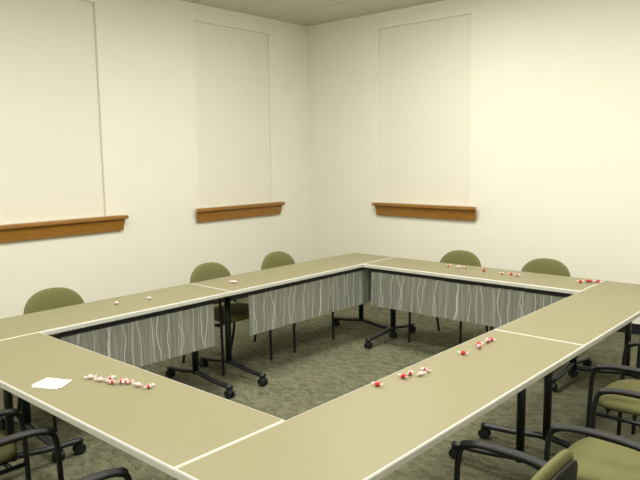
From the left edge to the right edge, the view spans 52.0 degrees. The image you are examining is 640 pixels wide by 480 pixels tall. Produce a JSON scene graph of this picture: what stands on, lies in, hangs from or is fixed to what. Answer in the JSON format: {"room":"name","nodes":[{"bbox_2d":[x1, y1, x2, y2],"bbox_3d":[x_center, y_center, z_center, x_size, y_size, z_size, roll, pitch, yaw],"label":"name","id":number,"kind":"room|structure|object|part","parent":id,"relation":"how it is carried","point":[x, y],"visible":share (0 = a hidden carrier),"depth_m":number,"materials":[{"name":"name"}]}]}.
{"room":"conference room","nodes":[
{"label":"conference room","id":0,"kind":"room"},
{"bbox_2d":[0,0,310,318],"bbox_3d":[-3.167,-0.662,5.599,0.200,3.421,9.296,6,10,41],"label":"wall","id":1,"kind":"structure","parent":0,"point":[145,53],"depth_m":7.06,"materials":[{"name":"paint"}]},
{"bbox_2d":[0,0,104,221],"bbox_3d":[-2.558,-1.232,6.125,0.008,2.064,1.078,6,10,41],"label":"shade","id":2,"kind":"object","parent":1,"relation":"attached to","point":[51,159],"visible":1,"depth_m":6.14,"materials":[{"name":"fabric"}]},
{"bbox_2d":[0,214,104,224],"bbox_3d":[-2.545,-0.194,6.256,0.016,0.028,1.078,6,10,41],"label":"bar","id":3,"kind":"object","parent":1,"relation":"attached to","point":[99,215],"visible":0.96,"depth_m":6.23,"materials":[{"name":"fabric"}]},
{"bbox_2d":[0,215,128,242],"bbox_3d":[-2.506,-0.103,6.194,0.090,0.155,1.540,6,10,41],"label":"trim","id":4,"kind":"structure","parent":1,"relation":"attached to","point":[68,227],"depth_m":6.22,"materials":[{"name":"brown wood"}]},
{"bbox_2d":[54,286,289,338],"bbox_3d":[-3.134,1.003,5.664,0.012,0.100,9.096,6,10,41],"label":"baseboard","id":5,"kind":"structure","parent":1,"relation":"attached to","point":[243,295],"depth_m":7.98,"materials":[{"name":"black plastic"}]},
{"bbox_2d":[193,21,270,205],"bbox_3d":[-1.028,-1.468,7.840,0.008,2.064,1.158,6,10,41],"label":"shade","id":6,"kind":"object","parent":1,"relation":"attached to","point":[231,64],"visible":1,"depth_m":7.81,"materials":[{"name":"fabric"}]},
{"bbox_2d":[200,201,270,207],"bbox_3d":[-1.016,-0.431,7.971,0.016,0.028,1.158,6,10,41],"label":"bar","id":7,"kind":"object","parent":1,"relation":"attached to","point":[261,201],"visible":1,"depth_m":7.93,"materials":[{"name":"fabric"}]},
{"bbox_2d":[197,202,284,221],"bbox_3d":[-0.946,-0.344,7.944,0.090,0.155,1.405,6,10,41],"label":"trim","id":8,"kind":"structure","parent":1,"relation":"attached to","point":[272,208],"depth_m":7.89,"materials":[{"name":"brown wood"}]},
{"bbox_2d":[181,0,443,25],"bbox_3d":[-0.199,-2.094,2.620,8.355,0.100,9.496,6,10,41],"label":"ceiling","id":9,"kind":"structure","parent":0,"point":[300,12],"depth_m":7.54,"materials":[{"name":"paint"}]},
{"bbox_2d":[0,297,639,479],"bbox_3d":[-0.156,1.398,3.064,8.355,0.100,9.496,6,10,41],"label":"floor","id":10,"kind":"structure","parent":0,"point":[322,369],"depth_m":4.96,"materials":[{"name":"carpet"}]},
{"bbox_2d":[0,408,31,479],"bbox_3d":[-1.652,0.974,2.866,0.578,0.833,0.551,6,10,41],"label":"armchair","id":11,"kind":"object","parent":10,"relation":"on","point":[7,452],"visible":0.86,"depth_m":2.85,"materials":[{"name":"green fabric"}]},
{"bbox_3d":[-1.622,0.941,2.896,0.476,0.079,0.460,6,10,41],"label":"seat","id":12,"kind":"part","parent":11,"relation":"part of","materials":[{"name":"green fabric"}]},
{"bbox_2d":[17,287,83,431],"bbox_3d":[-1.711,0.767,4.501,0.551,0.833,0.578,6,10,41],"label":"armchair","id":13,"kind":"object","parent":10,"relation":"on","point":[57,297],"visible":0.14,"depth_m":4.57,"materials":[{"name":"green fabric"}]},
{"bbox_3d":[-1.712,0.839,4.511,0.546,0.689,0.555,6,10,41],"label":"frame","id":14,"kind":"part","parent":13,"relation":"part of","materials":[{"name":"black metal"}]},
{"bbox_3d":[-1.867,0.508,4.603,0.088,0.340,0.452,6,10,41],"label":"backrest","id":15,"kind":"part","parent":13,"relation":"part of","materials":[{"name":"green fabric"}]},
{"bbox_2d":[0,427,131,479],"bbox_3d":[-1.022,1.037,2.313,0.578,0.833,0.551,6,10,41],"label":"armchair","id":16,"kind":"object","parent":10,"relation":"on","point":[122,472],"visible":1,"depth_m":2.51,"materials":[{"name":"green fabric"}]},
{"bbox_2d":[0,284,234,461],"bbox_3d":[-1.466,0.831,4.318,0.771,0.740,1.965,6,10,41],"label":"conference table","id":17,"kind":"object","parent":10,"relation":"on","point":[141,342],"visible":0.72,"depth_m":4.36,"materials":[{"name":"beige laminate"}]},
{"bbox_3d":[-1.156,0.677,4.356,0.017,0.315,1.160,6,10,41],"label":"modesty panel","id":18,"kind":"part","parent":17,"relation":"part of","materials":[{"name":"fabric"}]},
{"bbox_2d":[0,332,284,476],"bbox_3d":[-1.016,0.993,3.000,1.978,0.740,0.771,6,10,41],"label":"conference table","id":19,"kind":"object","parent":10,"relation":"on","point":[169,425],"visible":0.88,"depth_m":2.67,"materials":[{"name":"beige laminate"}]},
{"bbox_2d":[32,378,71,388],"bbox_3d":[-1.182,0.633,2.894,0.147,0.005,0.116,1,7,13],"label":"paper","id":20,"kind":"object","parent":19,"relation":"on","point":[48,383],"visible":1,"depth_m":2.88,"materials":[{"name":"white paper"}]},
{"bbox_2d":[84,374,154,388],"bbox_3d":[-0.886,0.621,2.894,0.370,0.021,0.072,3,8,25],"label":"candies","id":21,"kind":"object","parent":19,"relation":"on","point":[109,379],"visible":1,"depth_m":2.88},
{"bbox_2d":[182,262,272,375],"bbox_3d":[-0.791,0.625,5.533,0.551,0.833,0.578,6,10,41],"label":"armchair","id":22,"kind":"object","parent":10,"relation":"on","point":[211,270],"visible":0.39,"depth_m":5.52,"materials":[{"name":"green fabric"}]},
{"bbox_3d":[-0.946,0.365,5.635,0.088,0.340,0.452,6,10,41],"label":"backrest","id":23,"kind":"part","parent":22,"relation":"part of","materials":[{"name":"green fabric"}]},
{"bbox_3d":[-0.758,0.599,5.499,0.460,0.079,0.476,6,10,41],"label":"seat","id":24,"kind":"part","parent":22,"relation":"part of","materials":[{"name":"green fabric"}]},
{"bbox_2d":[190,253,396,386],"bbox_3d":[-0.124,0.624,5.823,0.771,0.740,2.084,6,10,41],"label":"conference table","id":25,"kind":"object","parent":10,"relation":"on","point":[319,287],"visible":0.91,"depth_m":5.50,"materials":[{"name":"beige laminate"}]},
{"bbox_3d":[0.003,0.498,5.656,0.017,0.315,1.660,6,10,41],"label":"modesty panel","id":26,"kind":"part","parent":25,"relation":"part of","materials":[{"name":"fabric"}]},
{"bbox_2d":[253,251,334,352],"bbox_3d":[-0.248,0.541,6.141,0.551,0.833,0.578,6,10,41],"label":"armchair","id":27,"kind":"object","parent":10,"relation":"on","point":[278,258],"visible":0.24,"depth_m":6.19,"materials":[{"name":"green fabric"}]},
{"bbox_3d":[-0.404,0.281,6.244,0.088,0.340,0.452,6,10,41],"label":"backrest","id":28,"kind":"part","parent":27,"relation":"part of","materials":[{"name":"green fabric"}]},
{"bbox_3d":[-0.249,0.612,6.152,0.546,0.689,0.555,6,10,41],"label":"frame","id":29,"kind":"part","parent":27,"relation":"part of","materials":[{"name":"black metal"}]},
{"bbox_2d":[174,330,584,479],"bbox_3d":[0.431,1.001,2.800,0.771,0.740,2.188,6,10,41],"label":"conference table","id":30,"kind":"object","parent":10,"relation":"on","point":[368,432],"visible":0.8,"depth_m":2.50,"materials":[{"name":"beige laminate"}]},
{"bbox_2d":[371,381,383,385],"bbox_3d":[0.247,0.618,2.815,0.052,0.021,0.025,4,9,34],"label":"candy","id":31,"kind":"object","parent":30,"relation":"on","point":[376,383],"visible":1,"depth_m":2.81,"materials":[{"name":"red food"}]},
{"bbox_2d":[397,367,431,377],"bbox_3d":[0.429,0.598,2.953,0.173,0.021,0.068,-5,8,-31],"label":"candies","id":32,"kind":"object","parent":30,"relation":"on","point":[421,373],"visible":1,"depth_m":2.94},
{"bbox_2d":[474,337,495,347],"bbox_3d":[0.852,0.535,3.410,0.065,0.021,0.196,6,10,41],"label":"candies","id":33,"kind":"object","parent":30,"relation":"on","point":[479,345],"visible":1,"depth_m":3.43},
{"bbox_2d":[408,250,488,344],"bbox_3d":[1.195,0.534,6.059,0.578,0.833,0.551,6,10,41],"label":"armchair","id":34,"kind":"object","parent":10,"relation":"on","point":[461,257],"visible":0.17,"depth_m":6.12,"materials":[{"name":"green fabric"}]},
{"bbox_3d":[1.197,0.605,6.070,0.555,0.689,0.546,6,10,41],"label":"frame","id":35,"kind":"part","parent":34,"relation":"part of","materials":[{"name":"black metal"}]},
{"bbox_3d":[1.327,0.269,6.179,0.452,0.340,0.088,6,10,41],"label":"backrest","id":36,"kind":"part","parent":34,"relation":"part of","materials":[{"name":"green fabric"}]},
{"bbox_2d":[363,257,602,391],"bbox_3d":[1.288,0.637,5.584,1.978,0.740,0.771,6,10,41],"label":"conference table","id":37,"kind":"object","parent":10,"relation":"on","point":[494,306],"visible":0.88,"depth_m":5.43,"materials":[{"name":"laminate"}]},
{"bbox_3d":[1.157,0.514,5.420,1.820,0.315,0.017,6,10,41],"label":"modesty panel","id":38,"kind":"part","parent":37,"relation":"part of","materials":[{"name":"fabric"}]},
{"bbox_2d":[577,279,599,282],"bbox_3d":[2.062,0.315,5.025,0.188,0.021,0.077,0,7,5],"label":"candies","id":39,"kind":"object","parent":37,"relation":"on","point":[587,280],"visible":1,"depth_m":5.01},
{"bbox_2d":[454,440,577,479],"bbox_3d":[0.533,1.039,2.147,0.551,0.833,0.578,6,10,41],"label":"armchair","id":40,"kind":"object","parent":10,"relation":"on","point":[562,466],"visible":1,"depth_m":2.25,"materials":[{"name":"green fabric"}]},
{"bbox_3d":[0.682,0.810,1.982,0.088,0.340,0.452,6,10,41],"label":"backrest","id":41,"kind":"part","parent":40,"relation":"part of","materials":[{"name":"green fabric"}]},
{"bbox_2d":[490,258,577,356],"bbox_3d":[1.810,0.595,5.520,0.578,0.833,0.551,6,10,41],"label":"armchair","id":42,"kind":"object","parent":10,"relation":"on","point":[541,265],"visible":0.14,"depth_m":5.62,"materials":[{"name":"green fabric"}]},
{"bbox_3d":[1.941,0.330,5.639,0.452,0.340,0.088,6,10,41],"label":"backrest","id":43,"kind":"part","parent":42,"relation":"part of","materials":[{"name":"green fabric"}]},
{"bbox_2d":[478,281,639,448],"bbox_3d":[1.773,0.794,4.305,0.771,0.740,1.861,6,10,41],"label":"conference table","id":44,"kind":"object","parent":10,"relation":"on","point":[586,317],"visible":0.62,"depth_m":3.96,"materials":[{"name":"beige laminate"}]},
{"bbox_2d":[543,388,639,479],"bbox_3d":[1.272,0.963,2.676,0.551,0.833,0.578,6,10,41],"label":"armchair","id":45,"kind":"object","parent":10,"relation":"on","point":[602,455],"visible":0.9,"depth_m":2.64,"materials":[{"name":"green fabric"}]},
{"bbox_3d":[1.237,0.930,2.702,0.460,0.079,0.476,6,10,41],"label":"seat","id":46,"kind":"part","parent":45,"relation":"part of","materials":[{"name":"green fabric"}]},
{"bbox_2d":[585,341,639,437],"bbox_3d":[1.750,0.864,3.407,0.551,0.833,0.578,6,10,41],"label":"armchair","id":47,"kind":"object","parent":10,"relation":"on","point":[621,404],"visible":0.86,"depth_m":3.35,"materials":[{"name":"green fabric"}]},
{"bbox_3d":[1.716,0.832,3.433,0.460,0.079,0.476,6,10,41],"label":"seat","id":48,"kind":"part","parent":47,"relation":"part of","materials":[{"name":"green fabric"}]},
{"bbox_2d":[631,339,639,434],"bbox_3d":[2.300,0.779,4.024,0.551,0.833,0.578,6,10,41],"label":"armchair","id":49,"kind":"object","parent":10,"relation":"on","point":[634,417],"visible":0.51,"depth_m":3.99,"materials":[{"name":"green fabric"}]},
{"bbox_2d":[307,0,639,323],"bbox_3d":[2.900,-0.824,6.293,7.955,3.421,0.200,6,10,41],"label":"wall","id":50,"kind":"structure","parent":0,"point":[554,116],"depth_m":6.87,"materials":[{"name":"paint"}]},
{"bbox_2d":[372,202,475,220],"bbox_3d":[1.202,-0.336,7.678,1.420,0.155,0.090,6,10,41],"label":"trim","id":51,"kind":"structure","parent":50,"relation":"attached to","point":[467,213],"depth_m":7.63,"materials":[{"name":"brown wood"}]},
{"bbox_2d":[380,201,467,205],"bbox_3d":[1.211,-0.431,7.761,1.238,0.028,0.016,6,10,41],"label":"bar","id":52,"kind":"object","parent":50,"relation":"on","point":[380,201],"visible":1,"depth_m":7.73,"materials":[{"name":"fabric"}]},
{"bbox_2d":[380,14,470,203],"bbox_3d":[1.198,-1.468,7.629,1.238,2.064,0.008,6,10,41],"label":"shade","id":53,"kind":"object","parent":50,"relation":"attached to","point":[425,66],"visible":1,"depth_m":7.60,"materials":[{"name":"fabric"}]},
{"bbox_2d":[617,323,639,334],"bbox_3d":[2.854,0.835,6.419,7.943,0.100,0.012,6,10,41],"label":"baseboard","id":54,"kind":"structure","parent":50,"relation":"attached to","point":[635,327],"depth_m":6.28,"materials":[{"name":"black plastic"}]}
]}

